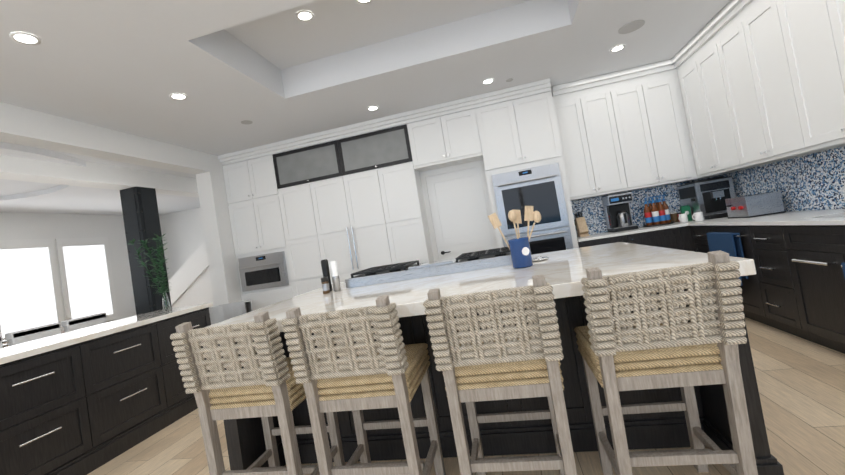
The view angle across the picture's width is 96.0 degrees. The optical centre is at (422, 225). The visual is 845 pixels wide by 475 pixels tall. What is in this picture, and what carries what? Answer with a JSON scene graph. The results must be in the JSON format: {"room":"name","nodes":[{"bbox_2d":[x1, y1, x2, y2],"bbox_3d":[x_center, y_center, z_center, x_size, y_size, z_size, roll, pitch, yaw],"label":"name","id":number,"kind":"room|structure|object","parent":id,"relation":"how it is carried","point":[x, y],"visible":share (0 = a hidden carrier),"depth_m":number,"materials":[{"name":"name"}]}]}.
{"room":"kitchen","nodes":[
{"label":"kitchen","id":0,"kind":"room"},
{"bbox_2d":[0,212,135,321],"bbox_3d":[-7.613,0.955,4.262,0.150,3.300,10.900,-10,-2,12],"label":"wall","id":1,"kind":"structure","parent":0,"point":[17,226],"depth_m":7.84,"materials":[{"name":"paint"}]},
{"bbox_2d":[0,239,63,339],"bbox_3d":[-6.977,1.108,6.704,0.050,1.760,1.040,-10,-2,12],"label":"window","id":2,"kind":"structure","parent":1,"relation":"in","point":[30,296],"depth_m":6.75,"materials":[{"name":"glass"}]},
{"bbox_2d":[55,237,119,320],"bbox_3d":[-6.767,1.109,7.718,0.050,1.760,1.010,-10,-2,12],"label":"window","id":3,"kind":"structure","parent":1,"relation":"in","point":[86,277],"depth_m":7.69,"materials":[{"name":"glass"}]},
{"bbox_2d":[159,208,204,300],"bbox_3d":[-4.275,0.578,9.060,4.500,3.300,0.150,-10,-2,12],"label":"wall","id":4,"kind":"structure","parent":0,"point":[183,237],"depth_m":9.33,"materials":[{"name":"paint"}]},
{"bbox_2d":[196,153,241,305],"bbox_3d":[-2.766,0.212,5.576,0.230,3.300,0.840,-10,-2,12],"label":"wall","id":5,"kind":"structure","parent":0,"point":[223,266],"depth_m":5.19,"materials":[{"name":"paint"}]},
{"bbox_2d":[0,0,730,215],"bbox_3d":[-2.485,-1.300,3.201,10.920,0.470,10.600,-10,-2,12],"label":"ceiling","id":6,"kind":"structure","parent":0,"point":[273,71],"depth_m":3.47,"materials":[{"name":"paint"}]},
{"bbox_2d":[9,32,40,44],"bbox_3d":[-2.462,-1.170,2.358,0.140,0.027,0.140,-10,-2,12],"label":"recessed light","id":7,"kind":"object","parent":6,"relation":"in","point":[24,38],"visible":0.81,"depth_m":2.35,"materials":[{"name":"white"}]},
{"bbox_2d":[0,155,198,197],"bbox_3d":[-4.117,-0.655,5.663,0.290,0.250,6.440,-10,-2,12],"label":"header beam","id":8,"kind":"structure","parent":6,"relation":"attached to","point":[96,175],"depth_m":4.83,"materials":[{"name":"paint"}]},
{"bbox_2d":[0,102,209,174],"bbox_3d":[-3.349,-0.850,3.635,0.230,0.250,3.200,-10,-2,12],"label":"header beam","id":9,"kind":"structure","parent":6,"relation":"attached to","point":[26,127],"depth_m":3.71,"materials":[{"name":"paint"}]},
{"bbox_2d":[169,93,187,99],"bbox_3d":[-2.200,-1.176,3.428,0.140,0.027,0.140,-10,-2,12],"label":"recessed light","id":10,"kind":"object","parent":6,"relation":"in","point":[177,96],"visible":0.85,"depth_m":3.42,"materials":[{"name":"white"}]},
{"bbox_2d":[241,120,252,123],"bbox_3d":[-1.988,-1.181,4.303,0.120,0.024,0.120,-10,-2,12],"label":"ceiling speaker","id":11,"kind":"object","parent":6,"relation":"attached to","point":[246,122],"visible":0.73,"depth_m":4.29},
{"bbox_2d":[296,10,313,20],"bbox_3d":[-0.947,-1.696,3.056,0.140,0.027,0.140,-10,-2,12],"label":"recessed light","id":12,"kind":"object","parent":6,"relation":"in","point":[304,15],"visible":0.94,"depth_m":3.05,"materials":[{"name":"white"}]},
{"bbox_2d":[356,0,371,3],"bbox_3d":[-0.454,-1.780,2.954,0.140,0.027,0.140,-10,-2,12],"label":"recessed light","id":13,"kind":"object","parent":6,"relation":"in","point":[363,1],"visible":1,"depth_m":2.99,"materials":[{"name":"white"}]},
{"bbox_2d":[367,106,378,110],"bbox_3d":[-0.587,-1.401,4.502,0.140,0.027,0.140,-10,-2,12],"label":"recessed light","id":14,"kind":"object","parent":6,"relation":"in","point":[372,108],"visible":0.94,"depth_m":4.50,"materials":[{"name":"white"}]},
{"bbox_2d":[482,78,493,84],"bbox_3d":[0.731,-1.624,4.250,0.140,0.027,0.140,-10,-2,12],"label":"recessed light","id":15,"kind":"object","parent":6,"relation":"in","point":[487,81],"visible":0.9,"depth_m":4.24,"materials":[{"name":"white"}]},
{"bbox_2d":[610,45,624,51],"bbox_3d":[2.015,-1.844,3.932,0.140,0.027,0.140,-10,-2,12],"label":"recessed light","id":16,"kind":"object","parent":6,"relation":"in","point":[618,48],"visible":0.85,"depth_m":3.93,"materials":[{"name":"white"}]},
{"bbox_2d":[618,20,644,33],"bbox_3d":[1.928,-1.846,3.511,0.220,0.024,0.220,-10,-2,12],"label":"ceiling speaker","id":17,"kind":"object","parent":6,"relation":"attached to","point":[632,26],"visible":0.77,"depth_m":3.50},
{"bbox_2d":[87,317,844,474],"bbox_3d":[-1.997,1.704,3.097,11.320,0.060,11.000,-10,-2,12],"label":"floor","id":18,"kind":"structure","parent":0,"point":[801,384],"depth_m":2.25,"materials":[{"name":"brown wood"}]},
{"bbox_2d":[0,335,2,347],"bbox_3d":[-4.744,1.674,3.901,0.500,0.935,0.480,-10,-2,12],"label":"dining chair","id":19,"kind":"object","parent":18,"relation":"on","point":[1,343],"visible":0.17,"depth_m":4.08,"materials":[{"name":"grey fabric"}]},
{"bbox_2d":[5,322,60,346],"bbox_3d":[-4.632,1.675,4.440,0.500,0.935,0.480,-10,-2,12],"label":"dining chair","id":20,"kind":"object","parent":18,"relation":"on","point":[29,334],"visible":0.23,"depth_m":4.36,"materials":[{"name":"grey fabric"}]},
{"bbox_2d":[0,342,99,474],"bbox_3d":[-2.754,1.322,2.405,0.660,0.890,0.702,-10,-2,12],"label":"base cabinet","id":21,"kind":"object","parent":18,"relation":"on","point":[85,401],"depth_m":2.46,"materials":[{"name":"brown wood"}]},
{"bbox_2d":[0,302,211,361],"bbox_3d":[-2.704,0.864,3.035,0.685,0.040,1.990,-10,-2,12],"label":"countertop","id":22,"kind":"structure","parent":21,"relation":"on","point":[34,347],"depth_m":2.92,"materials":[{"name":"white stone"}]},
{"bbox_2d":[129,233,170,310],"bbox_3d":[-2.621,0.461,3.730,0.293,0.773,0.411,-10,-2,12],"label":"plant","id":23,"kind":"object","parent":22,"relation":"on","point":[163,287],"visible":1,"depth_m":3.77,"materials":[{"name":"green plant"}]},
{"bbox_2d":[61,313,106,332],"bbox_3d":[-4.521,1.675,4.979,0.500,0.935,0.480,-10,-2,12],"label":"dining chair","id":24,"kind":"object","parent":18,"relation":"on","point":[82,322],"visible":0.15,"depth_m":4.89,"materials":[{"name":"grey fabric"}]},
{"bbox_2d":[84,318,171,465],"bbox_3d":[-2.620,1.322,3.048,0.660,0.890,0.610,-10,-2,12],"label":"base cabinet","id":25,"kind":"object","parent":18,"relation":"on","point":[128,383],"depth_m":2.97,"materials":[{"name":"brown wood"}]},
{"bbox_2d":[120,186,171,314],"bbox_3d":[-3.913,0.749,5.458,0.306,2.600,0.316,-10,-2,12],"label":"steel column","id":26,"kind":"structure","parent":18,"relation":"on","point":[141,219],"depth_m":5.35,"materials":[{"name":"black metal"}]},
{"bbox_2d":[160,306,212,422],"bbox_3d":[-2.495,1.323,3.655,0.660,0.890,0.630,-10,-2,12],"label":"base cabinet","id":27,"kind":"object","parent":18,"relation":"on","point":[183,404],"depth_m":3.42,"materials":[{"name":"brown wood"}]},
{"bbox_2d":[168,241,213,307],"bbox_3d":[-4.429,0.905,8.394,3.998,2.660,1.175,-10,-2,12],"label":"staircase","id":28,"kind":"structure","parent":18,"relation":"on","point":[187,287],"depth_m":7.88,"materials":[{"name":"paint"}]},
{"bbox_2d":[209,300,252,324],"bbox_3d":[-2.406,1.391,4.723,0.601,0.800,0.601,-10,-2,12],"label":"tub chair","id":29,"kind":"object","parent":18,"relation":"on","point":[220,313],"visible":0.27,"depth_m":4.93,"materials":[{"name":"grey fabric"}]},
{"bbox_2d":[170,311,344,474],"bbox_3d":[-0.756,0.912,1.889,0.483,1.024,0.567,-10,-2,12],"label":"stool","id":30,"kind":"object","parent":18,"relation":"on","point":[265,387],"visible":0.9,"depth_m":1.70,"materials":[{"name":"beige wicker"}]},
{"bbox_2d":[221,150,293,310],"bbox_3d":[-2.194,0.393,5.583,0.807,2.760,0.649,-10,-2,12],"label":"tall cabinet","id":31,"kind":"object","parent":18,"relation":"on","point":[251,192],"depth_m":5.30,"materials":[{"name":"paint"}]},
{"bbox_2d":[270,134,357,296],"bbox_3d":[-1.335,0.248,5.405,0.970,2.760,0.649,-10,-2,12],"label":"tall cabinet","id":32,"kind":"object","parent":18,"relation":"on","point":[307,175],"depth_m":5.14,"materials":[{"name":"paint"}]},
{"bbox_2d":[281,295,445,474],"bbox_3d":[-0.225,0.821,1.779,0.483,1.024,0.567,-10,-2,12],"label":"stool","id":33,"kind":"object","parent":18,"relation":"on","point":[388,368],"visible":1,"depth_m":1.59,"materials":[{"name":"beige wicker"}]},
{"bbox_2d":[338,118,437,270],"bbox_3d":[-0.365,0.083,5.204,1.040,2.760,0.649,-10,-2,12],"label":"tall cabinet","id":34,"kind":"object","parent":18,"relation":"on","point":[388,199],"depth_m":4.95,"materials":[{"name":"paint"}]},
{"bbox_2d":[426,162,489,260],"bbox_3d":[0.582,0.248,5.192,0.881,2.130,0.287,-10,-2,12],"label":"door","id":35,"kind":"structure","parent":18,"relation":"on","point":[441,181],"depth_m":5.08,"materials":[{"name":"paint"}]},
{"bbox_2d":[423,274,576,474],"bbox_3d":[0.364,0.721,1.657,0.483,1.024,0.567,-10,-2,12],"label":"stool","id":36,"kind":"object","parent":18,"relation":"on","point":[513,361],"visible":1,"depth_m":1.46,"materials":[{"name":"beige wicker"}]},
{"bbox_2d":[218,274,783,474],"bbox_3d":[0.323,0.829,2.554,2.600,0.885,1.613,-10,-2,12],"label":"kitchen island","id":37,"kind":"object","parent":18,"relation":"on","point":[245,440],"depth_m":2.02,"materials":[{"name":"black wood"}]},
{"bbox_2d":[204,242,755,339],"bbox_3d":[0.217,0.366,2.534,2.550,0.060,1.675,-10,-2,12],"label":"island countertop","id":38,"kind":"structure","parent":37,"relation":"on","point":[564,270],"depth_m":2.15,"materials":[{"name":"white stone"}]},
{"bbox_2d":[321,277,329,293],"bbox_3d":[-0.715,0.437,2.801,0.052,0.115,0.051,-10,-2,12],"label":"spice jar","id":39,"kind":"object","parent":38,"relation":"on","point":[325,285],"visible":1,"depth_m":2.78,"materials":[{"name":"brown glass"}]},
{"bbox_2d":[321,259,332,290],"bbox_3d":[-0.731,0.377,2.897,0.058,0.245,0.058,-10,-2,12],"label":"pepper mill","id":40,"kind":"object","parent":38,"relation":"on","point":[325,268],"visible":0.67,"depth_m":2.88,"materials":[{"name":"black plastic"}]},
{"bbox_2d":[330,261,340,290],"bbox_3d":[-0.654,0.373,2.850,0.056,0.225,0.056,-10,-2,12],"label":"salt mill","id":41,"kind":"object","parent":38,"relation":"on","point":[335,278],"visible":1,"depth_m":2.83,"materials":[{"name":"silver metal"}]},
{"bbox_2d":[348,262,419,281],"bbox_3d":[-0.292,0.366,3.153,0.450,0.030,0.500,-10,-2,12],"label":"cooktop","id":42,"kind":"object","parent":38,"relation":"in","point":[379,271],"depth_m":2.95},
{"bbox_2d":[456,247,510,265],"bbox_3d":[0.510,0.230,2.987,0.450,0.030,0.500,-10,-2,12],"label":"cooktop","id":43,"kind":"object","parent":38,"relation":"in","point":[485,255],"depth_m":2.79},
{"bbox_2d":[488,206,540,267],"bbox_3d":[0.618,0.073,2.477,0.332,0.383,0.208,-10,-2,12],"label":"utensil crock","id":44,"kind":"object","parent":38,"relation":"on","point":[520,251],"visible":1,"depth_m":2.41,"materials":[{"name":"blue ceramic"}]},
{"bbox_2d":[532,257,548,260],"bbox_3d":[0.823,0.229,2.676,0.124,0.024,0.124,-10,-2,12],"label":"spoon rest","id":45,"kind":"object","parent":38,"relation":"on","point":[539,258],"visible":0.92,"depth_m":2.64,"materials":[{"name":"white ceramic"}]},
{"bbox_2d":[466,86,578,254],"bbox_3d":[1.328,-0.205,4.850,0.986,2.760,0.654,-10,-2,12],"label":"tall cabinet","id":46,"kind":"object","parent":18,"relation":"on","point":[518,151],"depth_m":4.57,"materials":[{"name":"paint"}]},
{"bbox_2d":[578,234,634,247],"bbox_3d":[2.245,0.582,4.678,0.590,0.900,0.617,-10,-2,12],"label":"base cabinet","id":47,"kind":"object","parent":18,"relation":"on","point":[627,238],"depth_m":4.38,"materials":[{"name":"brown wood"}]},
{"bbox_2d":[635,226,682,249],"bbox_3d":[2.733,0.499,4.577,0.545,0.900,0.617,-10,-2,12],"label":"base cabinet","id":48,"kind":"object","parent":18,"relation":"on","point":[658,238],"depth_m":4.28,"materials":[{"name":"brown wood"}]},
{"bbox_2d":[574,250,757,474],"bbox_3d":[0.934,0.625,1.539,0.483,1.024,0.567,-10,-2,12],"label":"stool","id":49,"kind":"object","parent":18,"relation":"on","point":[619,349],"visible":1,"depth_m":1.35,"materials":[{"name":"beige wicker"}]},
{"bbox_2d":[679,226,714,252],"bbox_3d":[3.233,0.395,3.922,0.712,0.900,0.503,-10,-2,12],"label":"base cabinet","id":50,"kind":"object","parent":18,"relation":"on","point":[695,238],"depth_m":4.11,"materials":[{"name":"brown wood"}]},
{"bbox_2d":[577,217,727,241],"bbox_3d":[2.747,0.025,4.566,1.788,0.030,0.633,-10,-2,12],"label":"countertop","id":51,"kind":"structure","parent":50,"relation":"on","point":[642,230],"depth_m":4.38,"materials":[{"name":"white stone"}]},
{"bbox_2d":[575,212,588,236],"bbox_3d":[2.032,-0.026,4.873,0.105,0.320,0.224,-10,-2,12],"label":"knife block","id":52,"kind":"object","parent":51,"relation":"on","point":[581,227],"visible":1,"depth_m":4.82,"materials":[{"name":"brown wood"}]},
{"bbox_2d":[602,191,638,231],"bbox_3d":[2.461,-0.171,4.755,0.287,0.460,0.295,-10,-2,12],"label":"coffee maker","id":53,"kind":"object","parent":51,"relation":"on","point":[617,213],"visible":1,"depth_m":4.68,"materials":[{"name":"black plastic"}]},
{"bbox_2d":[643,195,674,226],"bbox_3d":[2.854,-0.186,4.645,0.336,0.356,0.336,-10,-2,12],"label":"bottles","id":54,"kind":"object","parent":51,"relation":"on","point":[658,214],"visible":1,"depth_m":4.59,"materials":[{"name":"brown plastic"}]},
{"bbox_2d":[670,212,678,221],"bbox_3d":[3.105,-0.107,4.695,0.081,0.122,0.082,-10,-2,12],"label":"can","id":55,"kind":"object","parent":51,"relation":"on","point":[674,216],"visible":0.75,"depth_m":4.66,"materials":[{"name":"brown metal"}]},
{"bbox_2d":[678,213,687,222],"bbox_3d":[3.022,-0.091,4.422,0.111,0.098,0.093,-10,-2,12],"label":"mug","id":56,"kind":"object","parent":51,"relation":"on","point":[682,218],"visible":1,"depth_m":4.39,"materials":[{"name":"white ceramic"}]},
{"bbox_2d":[680,205,691,220],"bbox_3d":[3.127,-0.149,4.510,0.090,0.185,0.054,-10,-2,12],"label":"coffee bag","id":57,"kind":"object","parent":51,"relation":"on","point":[685,209],"visible":0.79,"depth_m":4.49,"materials":[{"name":"green plastic"}]},
{"bbox_2d":[677,176,735,219],"bbox_3d":[3.321,-0.319,4.436,0.400,0.454,0.560,-10,-2,12],"label":"espresso machine","id":58,"kind":"object","parent":51,"relation":"on","point":[707,197],"visible":0.9,"depth_m":4.28,"materials":[{"name":"silver metal"}]},
{"bbox_2d":[711,222,754,319],"bbox_3d":[3.165,0.389,3.431,0.646,0.900,0.611,-10,-2,12],"label":"base cabinet","id":59,"kind":"object","parent":18,"relation":"on","point":[725,238],"depth_m":3.43,"materials":[{"name":"brown wood"}]},
{"bbox_2d":[739,222,794,334],"bbox_3d":[3.063,0.388,2.942,0.646,0.900,0.515,-10,-2,12],"label":"base cabinet","id":60,"kind":"object","parent":18,"relation":"on","point":[756,239],"depth_m":3.10,"materials":[{"name":"brown wood"}]},
{"bbox_2d":[775,214,844,353],"bbox_3d":[2.920,0.388,2.250,0.646,0.900,1.022,-10,-2,12],"label":"base cabinet","id":61,"kind":"object","parent":18,"relation":"on","point":[794,285],"depth_m":2.61,"materials":[{"name":"brown wood"}]},
{"bbox_2d":[687,210,844,225],"bbox_3d":[2.532,-0.074,0.721,0.632,0.030,6.985,-10,-2,12],"label":"countertop","id":62,"kind":"structure","parent":61,"relation":"on","point":[792,215],"depth_m":3.10,"materials":[{"name":"white stone"}]},
{"bbox_2d":[692,212,703,221],"bbox_3d":[3.031,-0.100,4.200,0.121,0.098,0.084,-10,-2,12],"label":"mug","id":63,"kind":"object","parent":62,"relation":"on","point":[698,216],"visible":1,"depth_m":4.17,"materials":[{"name":"white ceramic"}]},
{"bbox_2d":[725,191,785,218],"bbox_3d":[3.210,-0.199,3.703,0.320,0.203,0.340,-10,-2,12],"label":"toaster","id":64,"kind":"object","parent":62,"relation":"on","point":[757,205],"visible":1,"depth_m":3.56,"materials":[{"name":"silver metal"}]},
{"bbox_2d":[570,176,712,233],"bbox_3d":[0.402,-0.307,5.455,6.570,3.300,0.150,-10,-2,12],"label":"wall","id":65,"kind":"structure","parent":0,"point":[710,176],"depth_m":4.88,"materials":[{"name":"paint"}]},
{"bbox_2d":[414,106,477,169],"bbox_3d":[0.305,-1.110,5.081,0.926,0.630,0.620,-10,-2,12],"label":"upper cabinet","id":66,"kind":"object","parent":65,"relation":"attached to","point":[444,138],"depth_m":4.78,"materials":[{"name":"paint"}]},
{"bbox_2d":[552,76,634,199],"bbox_3d":[2.100,-1.076,4.858,0.782,1.350,0.327,-10,-2,12],"label":"upper cabinet","id":67,"kind":"object","parent":65,"relation":"attached to","point":[589,117],"depth_m":4.69,"materials":[{"name":"white wood"}]},
{"bbox_2d":[615,64,694,187],"bbox_3d":[2.725,-1.182,4.728,0.770,1.350,0.327,-10,-2,12],"label":"upper cabinet","id":68,"kind":"object","parent":65,"relation":"attached to","point":[649,98],"depth_m":4.55,"materials":[{"name":"white wood"}]},
{"bbox_2d":[713,143,844,211],"bbox_3d":[2.818,-0.863,0.783,0.150,3.300,8.320,-10,-2,12],"label":"wall","id":69,"kind":"structure","parent":0,"point":[802,154],"depth_m":3.44,"materials":[{"name":"paint"}]},
{"bbox_2d":[675,32,770,175],"bbox_3d":[3.168,-1.279,4.020,0.328,1.350,0.920,-10,-2,12],"label":"upper cabinet","id":70,"kind":"object","parent":69,"relation":"attached to","point":[694,70],"depth_m":4.09,"materials":[{"name":"white wood"}]},
{"bbox_2d":[707,0,834,167],"bbox_3d":[3.007,-1.280,3.241,0.328,1.350,0.929,-10,-2,12],"label":"upper cabinet","id":71,"kind":"object","parent":69,"relation":"attached to","point":[733,85],"depth_m":3.32,"materials":[{"name":"white wood"}]},
{"bbox_2d":[767,0,844,151],"bbox_3d":[2.844,-1.281,2.458,0.328,1.350,0.929,-10,-2,12],"label":"upper cabinet","id":72,"kind":"object","parent":69,"relation":"attached to","point":[808,35],"depth_m":2.70,"materials":[{"name":"white wood"}]}
]}

